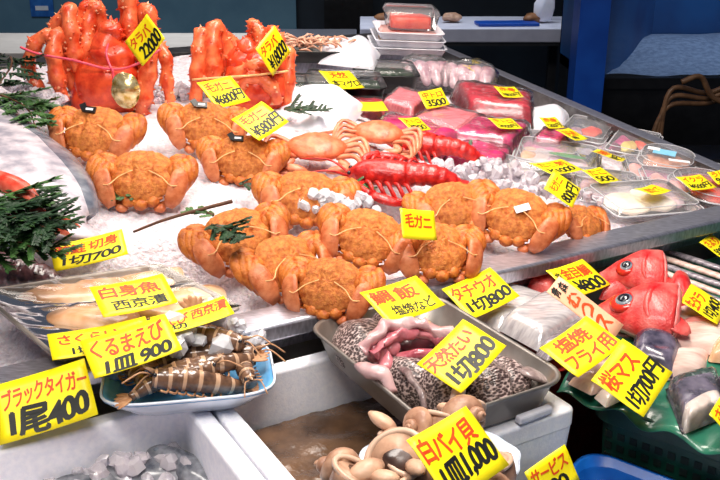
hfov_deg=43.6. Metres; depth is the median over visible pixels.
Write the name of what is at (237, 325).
ice cubes
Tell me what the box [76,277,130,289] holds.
fish fillet
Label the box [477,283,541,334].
fish piece
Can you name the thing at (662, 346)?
fish piece
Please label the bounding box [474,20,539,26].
chopping board
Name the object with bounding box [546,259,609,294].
price card
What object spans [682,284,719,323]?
price card
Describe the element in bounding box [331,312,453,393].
head
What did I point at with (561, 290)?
price card
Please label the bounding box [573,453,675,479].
bin
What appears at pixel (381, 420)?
whelk
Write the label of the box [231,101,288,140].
price card
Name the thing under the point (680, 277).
fish piece
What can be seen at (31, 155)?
salmon
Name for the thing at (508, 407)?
steel tray
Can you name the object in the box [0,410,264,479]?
foam box
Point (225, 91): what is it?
price card
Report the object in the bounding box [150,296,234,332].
price card
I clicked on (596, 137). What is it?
pack
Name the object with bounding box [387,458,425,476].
whelk
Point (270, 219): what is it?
crab
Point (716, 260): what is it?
crate
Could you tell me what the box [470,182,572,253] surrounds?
crab
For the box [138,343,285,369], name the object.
prawn
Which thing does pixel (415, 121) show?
price card
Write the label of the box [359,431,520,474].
shell dish
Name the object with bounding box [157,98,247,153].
crab
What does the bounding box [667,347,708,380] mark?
fish piece
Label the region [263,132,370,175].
crab
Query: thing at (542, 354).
fish piece
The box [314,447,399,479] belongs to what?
whelk
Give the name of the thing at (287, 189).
crab
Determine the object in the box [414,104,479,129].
block
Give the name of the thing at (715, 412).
price card
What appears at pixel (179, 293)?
fish fillet
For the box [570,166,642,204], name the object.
pack
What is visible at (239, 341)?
prawn
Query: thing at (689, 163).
pack
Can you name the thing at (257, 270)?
crab
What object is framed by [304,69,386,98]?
tub
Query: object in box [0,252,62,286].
fish
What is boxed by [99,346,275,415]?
dish
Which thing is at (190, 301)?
prawn
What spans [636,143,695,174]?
pack
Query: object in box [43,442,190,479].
ice cubes
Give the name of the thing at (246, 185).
sprig
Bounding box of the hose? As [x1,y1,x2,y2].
[651,74,719,136]
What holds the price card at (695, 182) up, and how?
on the pack at (707, 198)
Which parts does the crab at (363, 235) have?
leg, leg, leg, leg, leg, leg, leg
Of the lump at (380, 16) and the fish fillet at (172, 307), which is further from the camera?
the lump at (380, 16)
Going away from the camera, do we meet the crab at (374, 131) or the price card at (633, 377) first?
the price card at (633, 377)
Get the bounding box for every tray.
[0,264,240,360]
[284,33,356,62]
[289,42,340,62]
[313,297,560,427]
[367,35,446,55]
[370,28,445,48]
[372,20,444,40]
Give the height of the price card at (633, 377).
0.055 m
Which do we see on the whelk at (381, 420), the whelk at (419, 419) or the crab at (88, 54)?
the whelk at (419, 419)
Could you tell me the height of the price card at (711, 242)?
0.032 m
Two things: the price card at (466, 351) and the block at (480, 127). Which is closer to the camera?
the price card at (466, 351)
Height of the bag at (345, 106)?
0.094 m
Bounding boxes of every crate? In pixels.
[505,334,602,462]
[666,250,719,295]
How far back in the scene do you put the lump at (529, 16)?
5.03 m
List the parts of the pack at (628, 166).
pack lid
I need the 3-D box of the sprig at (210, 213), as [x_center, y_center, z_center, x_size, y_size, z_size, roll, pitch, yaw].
[-0.274,-0.049,1.535,0.062,0.013,0.044,12,23,30]
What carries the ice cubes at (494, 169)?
on the crushed ice
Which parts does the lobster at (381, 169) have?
leg, leg, leg, leg, leg, leg, leg, leg, leg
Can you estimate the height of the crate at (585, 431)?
0.222 m
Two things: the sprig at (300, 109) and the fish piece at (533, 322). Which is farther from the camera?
the sprig at (300, 109)
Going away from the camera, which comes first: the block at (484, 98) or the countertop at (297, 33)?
the block at (484, 98)
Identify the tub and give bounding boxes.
[295,73,328,86]
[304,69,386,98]
[353,59,419,93]
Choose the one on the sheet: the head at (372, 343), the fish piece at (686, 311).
the fish piece at (686, 311)
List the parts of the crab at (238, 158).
leg, leg, leg, leg, leg, leg, leg, leg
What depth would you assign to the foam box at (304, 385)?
1.31 m
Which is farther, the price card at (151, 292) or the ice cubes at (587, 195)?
the ice cubes at (587, 195)
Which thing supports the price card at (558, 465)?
in the bin
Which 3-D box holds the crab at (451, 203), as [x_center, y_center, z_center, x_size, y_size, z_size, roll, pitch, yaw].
[0.182,-0.058,1.745,0.201,0.094,0.095,-6,21,-16]
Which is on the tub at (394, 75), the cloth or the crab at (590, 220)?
the cloth
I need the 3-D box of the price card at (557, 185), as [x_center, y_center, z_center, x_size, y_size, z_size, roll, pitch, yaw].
[0.388,-0.098,1.726,0.055,0.055,0.072,10,22,24]
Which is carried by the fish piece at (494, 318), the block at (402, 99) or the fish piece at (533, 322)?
the fish piece at (533, 322)
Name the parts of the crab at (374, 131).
leg, leg, leg, leg, crab leg, leg, leg, leg, leg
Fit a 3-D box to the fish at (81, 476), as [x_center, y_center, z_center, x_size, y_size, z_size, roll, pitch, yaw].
[-0.360,0.338,1.252,0.206,0.043,0.073,-3,20,-9]
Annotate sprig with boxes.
[0,53,47,104]
[0,86,62,128]
[0,175,77,244]
[0,186,84,236]
[0,192,85,252]
[0,208,55,260]
[0,231,83,273]
[29,102,54,121]
[111,191,132,200]
[180,205,214,217]
[204,216,254,243]
[239,178,250,190]
[284,93,332,114]
[357,176,377,189]
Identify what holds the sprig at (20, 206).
on the sprig at (4, 247)
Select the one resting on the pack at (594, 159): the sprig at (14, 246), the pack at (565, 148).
the pack at (565, 148)
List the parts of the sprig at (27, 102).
stem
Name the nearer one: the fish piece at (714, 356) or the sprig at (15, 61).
the fish piece at (714, 356)
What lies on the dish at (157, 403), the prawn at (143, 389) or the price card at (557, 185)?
the prawn at (143, 389)
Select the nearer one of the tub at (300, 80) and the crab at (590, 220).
the crab at (590, 220)
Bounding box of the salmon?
[0,103,100,240]
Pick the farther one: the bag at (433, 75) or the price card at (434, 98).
the bag at (433, 75)
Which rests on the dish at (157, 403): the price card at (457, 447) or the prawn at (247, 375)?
the prawn at (247, 375)
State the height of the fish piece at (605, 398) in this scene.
0.018 m
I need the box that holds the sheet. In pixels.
[556,274,719,454]
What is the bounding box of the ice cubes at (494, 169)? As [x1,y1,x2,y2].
[419,156,567,206]
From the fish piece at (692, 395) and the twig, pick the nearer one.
the fish piece at (692, 395)
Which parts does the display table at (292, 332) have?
rail, rail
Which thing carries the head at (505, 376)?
in the steel tray at (508, 407)
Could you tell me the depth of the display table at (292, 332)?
1.76 m
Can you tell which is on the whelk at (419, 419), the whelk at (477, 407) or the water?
the whelk at (477, 407)
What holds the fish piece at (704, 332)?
on the sheet
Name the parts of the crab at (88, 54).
leg, leg, leg, leg, leg, leg, leg, leg, leg, leg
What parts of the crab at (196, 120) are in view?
leg, leg, leg, leg, leg, leg, leg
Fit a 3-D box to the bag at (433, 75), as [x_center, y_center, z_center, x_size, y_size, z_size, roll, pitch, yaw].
[0.209,-0.522,2.789,0.183,0.106,0.142,-3,20,-8]
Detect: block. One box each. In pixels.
[352,95,384,119]
[378,111,456,158]
[382,86,425,115]
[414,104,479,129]
[443,139,511,169]
[448,80,534,132]
[454,113,531,154]
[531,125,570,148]
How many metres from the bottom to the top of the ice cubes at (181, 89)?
0.048 m
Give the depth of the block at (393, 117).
2.28 m
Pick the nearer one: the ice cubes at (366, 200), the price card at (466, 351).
the price card at (466, 351)
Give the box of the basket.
[595,403,719,479]
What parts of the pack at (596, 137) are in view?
pack lid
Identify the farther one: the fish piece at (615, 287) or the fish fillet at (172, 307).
the fish piece at (615, 287)
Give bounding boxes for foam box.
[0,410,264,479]
[210,351,572,479]
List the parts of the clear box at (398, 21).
box lid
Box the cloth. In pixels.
[318,35,380,69]
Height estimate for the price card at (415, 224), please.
0.060 m
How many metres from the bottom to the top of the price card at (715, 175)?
0.022 m
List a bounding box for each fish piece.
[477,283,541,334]
[498,290,578,350]
[528,274,554,291]
[536,317,580,361]
[566,357,608,395]
[594,389,619,407]
[598,280,628,299]
[632,328,680,377]
[665,367,719,434]
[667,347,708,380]
[670,270,690,305]
[672,316,719,354]
[675,305,701,318]
[708,337,719,362]
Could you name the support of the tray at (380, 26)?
on the tray at (380, 42)
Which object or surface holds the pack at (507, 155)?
on the crushed ice
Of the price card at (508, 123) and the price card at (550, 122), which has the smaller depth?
the price card at (508, 123)
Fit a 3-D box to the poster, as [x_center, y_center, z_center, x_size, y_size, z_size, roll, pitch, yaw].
[-2.228,-1.682,6.287,0.161,0.236,0.016,0,20,0]
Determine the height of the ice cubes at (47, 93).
0.052 m
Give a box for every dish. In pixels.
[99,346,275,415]
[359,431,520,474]
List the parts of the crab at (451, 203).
leg, leg, leg, leg, leg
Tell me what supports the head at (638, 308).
on the sheet
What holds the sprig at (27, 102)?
on the salmon
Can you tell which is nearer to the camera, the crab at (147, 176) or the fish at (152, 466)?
the fish at (152, 466)
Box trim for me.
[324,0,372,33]
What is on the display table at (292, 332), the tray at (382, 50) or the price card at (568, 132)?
the tray at (382, 50)
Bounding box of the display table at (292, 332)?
[0,33,719,419]
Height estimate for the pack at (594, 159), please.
0.056 m
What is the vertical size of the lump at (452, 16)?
0.055 m
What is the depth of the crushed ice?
1.69 m
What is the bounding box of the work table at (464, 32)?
[360,16,561,92]
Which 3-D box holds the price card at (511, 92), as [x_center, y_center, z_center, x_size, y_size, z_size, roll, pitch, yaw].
[0.410,-0.408,2.475,0.077,0.030,0.048,-12,23,-30]
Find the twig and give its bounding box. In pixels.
[133,199,232,232]
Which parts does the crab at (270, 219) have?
leg, leg, leg, leg, leg, leg, leg, leg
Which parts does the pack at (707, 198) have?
pack lid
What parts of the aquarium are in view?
pane, pane, tank, pane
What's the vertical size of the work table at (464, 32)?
0.962 m
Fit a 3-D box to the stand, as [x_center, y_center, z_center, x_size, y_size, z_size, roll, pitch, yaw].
[1.360,-0.046,3.708,0.550,0.650,0.250,0,20,0]
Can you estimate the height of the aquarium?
1.860 m
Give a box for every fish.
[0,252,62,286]
[56,473,119,479]
[107,456,177,479]
[146,444,207,479]
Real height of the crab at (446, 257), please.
0.094 m
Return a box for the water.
[254,397,394,479]
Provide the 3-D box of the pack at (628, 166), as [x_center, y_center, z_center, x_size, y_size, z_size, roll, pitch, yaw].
[0.714,-0.170,2.197,0.141,0.042,0.178,3,20,7]
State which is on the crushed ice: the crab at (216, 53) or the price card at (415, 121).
the crab at (216, 53)
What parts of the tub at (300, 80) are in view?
clear lid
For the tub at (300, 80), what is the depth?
2.56 m
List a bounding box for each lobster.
[299,150,468,206]
[387,131,485,163]
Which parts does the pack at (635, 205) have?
pack lid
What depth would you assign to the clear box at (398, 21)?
2.84 m
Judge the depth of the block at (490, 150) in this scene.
2.19 m
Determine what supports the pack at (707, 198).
on the crushed ice
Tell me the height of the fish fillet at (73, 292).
0.032 m
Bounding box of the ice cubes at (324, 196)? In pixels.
[298,187,380,213]
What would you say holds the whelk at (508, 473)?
in the shell dish at (500, 444)
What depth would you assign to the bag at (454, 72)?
2.76 m
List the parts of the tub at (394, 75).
clear lid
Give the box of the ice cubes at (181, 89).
[153,81,207,103]
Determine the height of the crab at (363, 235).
0.106 m
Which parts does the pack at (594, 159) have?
pack lid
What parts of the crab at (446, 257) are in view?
leg, leg, leg, leg, leg, leg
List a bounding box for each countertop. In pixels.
[0,33,246,59]
[280,29,355,37]
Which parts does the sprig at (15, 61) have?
stem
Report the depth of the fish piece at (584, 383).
1.35 m
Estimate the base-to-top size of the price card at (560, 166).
0.019 m
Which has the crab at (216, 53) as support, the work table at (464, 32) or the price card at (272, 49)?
the price card at (272, 49)
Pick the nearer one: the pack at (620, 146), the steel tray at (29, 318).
the steel tray at (29, 318)
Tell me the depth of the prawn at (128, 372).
1.27 m
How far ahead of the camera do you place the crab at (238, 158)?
1.79 m
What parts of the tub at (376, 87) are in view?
clear lid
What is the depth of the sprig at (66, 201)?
1.33 m
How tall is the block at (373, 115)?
0.062 m
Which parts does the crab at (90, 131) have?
leg, leg, leg, leg, leg, leg, leg, leg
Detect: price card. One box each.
[0,358,97,444]
[47,316,146,359]
[52,229,127,270]
[80,314,181,378]
[89,274,177,316]
[125,14,164,65]
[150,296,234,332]
[197,76,249,106]
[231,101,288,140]
[256,26,290,74]
[319,70,364,88]
[359,275,445,318]
[361,101,387,110]
[399,117,430,130]
[400,208,436,239]
[406,406,508,479]
[417,319,505,392]
[418,88,449,108]
[442,267,518,317]
[488,118,521,128]
[494,86,523,97]
[524,444,579,479]
[529,159,582,173]
[538,117,564,128]
[539,316,620,376]
[544,170,580,206]
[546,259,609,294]
[547,276,622,336]
[557,128,587,140]
[582,167,618,183]
[591,339,672,416]
[592,149,624,161]
[637,184,670,194]
[676,174,715,189]
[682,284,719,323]
[699,234,719,256]
[707,170,719,184]
[709,398,719,425]
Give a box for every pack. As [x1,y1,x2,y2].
[482,154,545,176]
[509,136,601,179]
[518,129,579,155]
[564,114,612,145]
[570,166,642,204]
[582,179,704,221]
[604,129,663,158]
[620,154,681,180]
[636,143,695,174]
[637,165,690,200]
[667,167,719,207]
[682,163,719,176]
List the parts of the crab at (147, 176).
leg, leg, leg, leg, leg, leg, leg, leg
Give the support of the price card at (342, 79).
on the tub at (376, 87)
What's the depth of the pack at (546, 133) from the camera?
2.32 m
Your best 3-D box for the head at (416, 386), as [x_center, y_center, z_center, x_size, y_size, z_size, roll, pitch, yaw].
[0.097,0.209,1.262,0.130,0.098,0.181,-14,24,-34]
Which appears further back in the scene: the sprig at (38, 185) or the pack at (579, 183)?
the pack at (579, 183)
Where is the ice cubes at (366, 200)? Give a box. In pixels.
[354,190,373,207]
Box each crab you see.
[20,0,175,114]
[47,102,147,160]
[85,150,198,212]
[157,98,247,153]
[177,201,290,278]
[187,18,298,108]
[195,132,290,185]
[229,230,331,304]
[251,170,361,229]
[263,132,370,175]
[278,256,385,324]
[316,202,423,274]
[320,118,422,158]
[390,222,486,283]
[401,179,495,227]
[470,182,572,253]
[566,205,610,239]
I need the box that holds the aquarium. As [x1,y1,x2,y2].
[557,0,719,144]
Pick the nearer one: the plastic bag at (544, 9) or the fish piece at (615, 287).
the fish piece at (615, 287)
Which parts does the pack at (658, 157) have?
pack lid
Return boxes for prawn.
[0,171,80,236]
[114,353,242,409]
[117,366,159,392]
[122,364,262,397]
[128,349,269,391]
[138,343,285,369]
[178,295,223,374]
[196,324,272,356]
[235,360,267,397]
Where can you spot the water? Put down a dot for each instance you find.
(297, 443)
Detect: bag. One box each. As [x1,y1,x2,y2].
[281,84,362,122]
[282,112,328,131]
[398,53,449,90]
[441,58,498,91]
[532,104,568,129]
[533,0,554,22]
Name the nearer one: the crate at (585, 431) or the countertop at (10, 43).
the crate at (585, 431)
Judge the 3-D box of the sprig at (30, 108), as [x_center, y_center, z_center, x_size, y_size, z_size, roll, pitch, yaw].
[-0.686,-0.277,1.976,0.118,0.042,0.080,18,26,40]
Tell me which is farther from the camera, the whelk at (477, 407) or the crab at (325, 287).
the crab at (325, 287)
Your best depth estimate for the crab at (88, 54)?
2.10 m
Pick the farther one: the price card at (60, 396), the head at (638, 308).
the head at (638, 308)
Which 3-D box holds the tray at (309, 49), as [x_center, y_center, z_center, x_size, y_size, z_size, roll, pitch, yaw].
[-0.173,-0.580,2.722,0.350,0.082,0.141,-4,20,-10]
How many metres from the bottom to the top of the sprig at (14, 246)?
0.051 m
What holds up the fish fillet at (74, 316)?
in the steel tray at (29, 318)
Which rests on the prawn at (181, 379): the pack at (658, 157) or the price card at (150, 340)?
the price card at (150, 340)
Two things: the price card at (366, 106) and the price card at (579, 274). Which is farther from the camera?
the price card at (366, 106)
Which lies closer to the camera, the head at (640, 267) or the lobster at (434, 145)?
the head at (640, 267)
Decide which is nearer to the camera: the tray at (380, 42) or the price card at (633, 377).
the price card at (633, 377)
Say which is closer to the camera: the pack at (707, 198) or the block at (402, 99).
the pack at (707, 198)
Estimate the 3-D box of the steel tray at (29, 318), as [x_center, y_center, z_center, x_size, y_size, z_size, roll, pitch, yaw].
[-0.383,0.103,1.387,0.344,0.059,0.213,-11,23,-28]
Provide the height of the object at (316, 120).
0.059 m
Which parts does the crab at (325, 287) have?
leg, leg, leg, leg, leg, leg, leg, leg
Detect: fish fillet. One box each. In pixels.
[19,283,97,310]
[46,306,139,327]
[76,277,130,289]
[120,267,183,285]
[137,302,183,315]
[171,284,226,302]
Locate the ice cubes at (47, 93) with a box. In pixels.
[2,80,68,105]
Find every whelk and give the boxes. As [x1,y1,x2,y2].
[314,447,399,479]
[349,427,433,479]
[368,411,396,435]
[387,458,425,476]
[403,406,449,432]
[437,394,486,427]
[489,451,516,479]
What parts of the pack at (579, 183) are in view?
pack lid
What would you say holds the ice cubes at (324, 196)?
on the crushed ice
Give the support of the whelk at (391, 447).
in the shell dish at (500, 444)
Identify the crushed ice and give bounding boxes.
[0,55,705,366]
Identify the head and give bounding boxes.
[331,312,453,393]
[378,356,465,410]
[466,356,546,402]
[598,282,690,337]
[599,249,670,288]
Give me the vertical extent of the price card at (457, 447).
0.056 m
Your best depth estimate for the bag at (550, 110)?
2.50 m
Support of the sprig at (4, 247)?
on the steel tray at (29, 318)
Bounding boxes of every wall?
[0,0,296,32]
[296,0,562,93]
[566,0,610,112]
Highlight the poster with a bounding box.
[29,0,54,16]
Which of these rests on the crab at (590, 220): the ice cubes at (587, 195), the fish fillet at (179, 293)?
the ice cubes at (587, 195)
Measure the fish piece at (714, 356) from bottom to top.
0.031 m
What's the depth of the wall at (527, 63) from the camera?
6.39 m
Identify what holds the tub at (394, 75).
on the crushed ice
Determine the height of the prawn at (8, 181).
0.101 m
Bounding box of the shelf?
[0,33,371,68]
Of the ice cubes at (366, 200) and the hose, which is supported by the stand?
the hose
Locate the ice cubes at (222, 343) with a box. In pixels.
[165,310,233,358]
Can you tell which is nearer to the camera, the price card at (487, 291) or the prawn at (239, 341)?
the prawn at (239, 341)
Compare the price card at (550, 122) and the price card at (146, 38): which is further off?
the price card at (550, 122)
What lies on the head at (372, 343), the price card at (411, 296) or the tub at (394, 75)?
the price card at (411, 296)
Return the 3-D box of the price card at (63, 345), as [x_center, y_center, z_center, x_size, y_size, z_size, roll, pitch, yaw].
[-0.364,0.138,1.262,0.137,0.021,0.051,-9,22,-22]
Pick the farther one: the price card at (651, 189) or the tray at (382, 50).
the tray at (382, 50)
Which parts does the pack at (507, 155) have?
pack lid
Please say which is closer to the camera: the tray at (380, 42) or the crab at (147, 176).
the crab at (147, 176)
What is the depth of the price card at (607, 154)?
2.20 m
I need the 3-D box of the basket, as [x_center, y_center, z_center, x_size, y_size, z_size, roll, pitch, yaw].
[0.668,0.356,1.344,0.550,0.229,0.360,15,25,36]
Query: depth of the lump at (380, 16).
5.10 m
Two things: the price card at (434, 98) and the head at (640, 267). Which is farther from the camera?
the price card at (434, 98)
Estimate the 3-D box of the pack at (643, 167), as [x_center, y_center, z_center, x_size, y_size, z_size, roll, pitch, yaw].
[0.711,-0.130,2.104,0.099,0.050,0.181,2,20,6]
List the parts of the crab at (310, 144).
leg, leg, leg, leg, leg, leg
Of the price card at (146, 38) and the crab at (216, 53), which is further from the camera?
the crab at (216, 53)
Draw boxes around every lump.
[374,11,406,20]
[442,12,461,21]
[523,13,539,21]
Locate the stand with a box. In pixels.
[677,145,719,162]
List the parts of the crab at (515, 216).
leg, leg, leg, leg, leg, leg, leg, leg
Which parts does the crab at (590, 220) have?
leg, leg, leg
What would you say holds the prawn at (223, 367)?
on the prawn at (181, 379)
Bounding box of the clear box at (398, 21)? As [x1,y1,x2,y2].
[382,3,440,30]
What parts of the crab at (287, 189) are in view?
leg, leg, leg, leg, leg, leg, leg, leg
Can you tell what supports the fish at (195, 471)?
on the ice
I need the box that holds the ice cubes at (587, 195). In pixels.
[528,179,603,205]
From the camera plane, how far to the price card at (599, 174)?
2.06 m
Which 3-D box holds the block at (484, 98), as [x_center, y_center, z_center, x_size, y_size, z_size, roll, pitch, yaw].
[0.365,-0.386,2.543,0.258,0.105,0.233,4,20,11]
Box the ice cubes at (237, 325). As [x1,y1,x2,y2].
[226,317,265,345]
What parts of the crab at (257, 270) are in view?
leg, leg, leg, leg, leg, leg, leg, leg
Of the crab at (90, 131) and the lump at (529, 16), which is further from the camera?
the lump at (529, 16)
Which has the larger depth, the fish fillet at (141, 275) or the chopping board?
the chopping board
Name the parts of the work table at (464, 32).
under frame, leg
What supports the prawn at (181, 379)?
on the dish at (157, 403)
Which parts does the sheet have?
silver fish strip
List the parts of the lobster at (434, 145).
leg, leg, leg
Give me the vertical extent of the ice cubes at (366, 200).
0.036 m
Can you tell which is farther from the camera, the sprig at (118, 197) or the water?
the sprig at (118, 197)
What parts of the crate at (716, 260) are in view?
silver fish strip, silver fish strip, silver fish strip, silver fish strip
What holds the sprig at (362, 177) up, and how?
on the lobster at (381, 169)
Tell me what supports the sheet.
on the basket
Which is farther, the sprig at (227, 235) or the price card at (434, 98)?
the price card at (434, 98)
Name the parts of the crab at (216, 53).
leg, leg, leg, leg, leg, leg, leg, leg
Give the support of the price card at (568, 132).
on the pack at (594, 159)
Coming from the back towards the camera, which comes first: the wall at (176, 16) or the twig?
the wall at (176, 16)

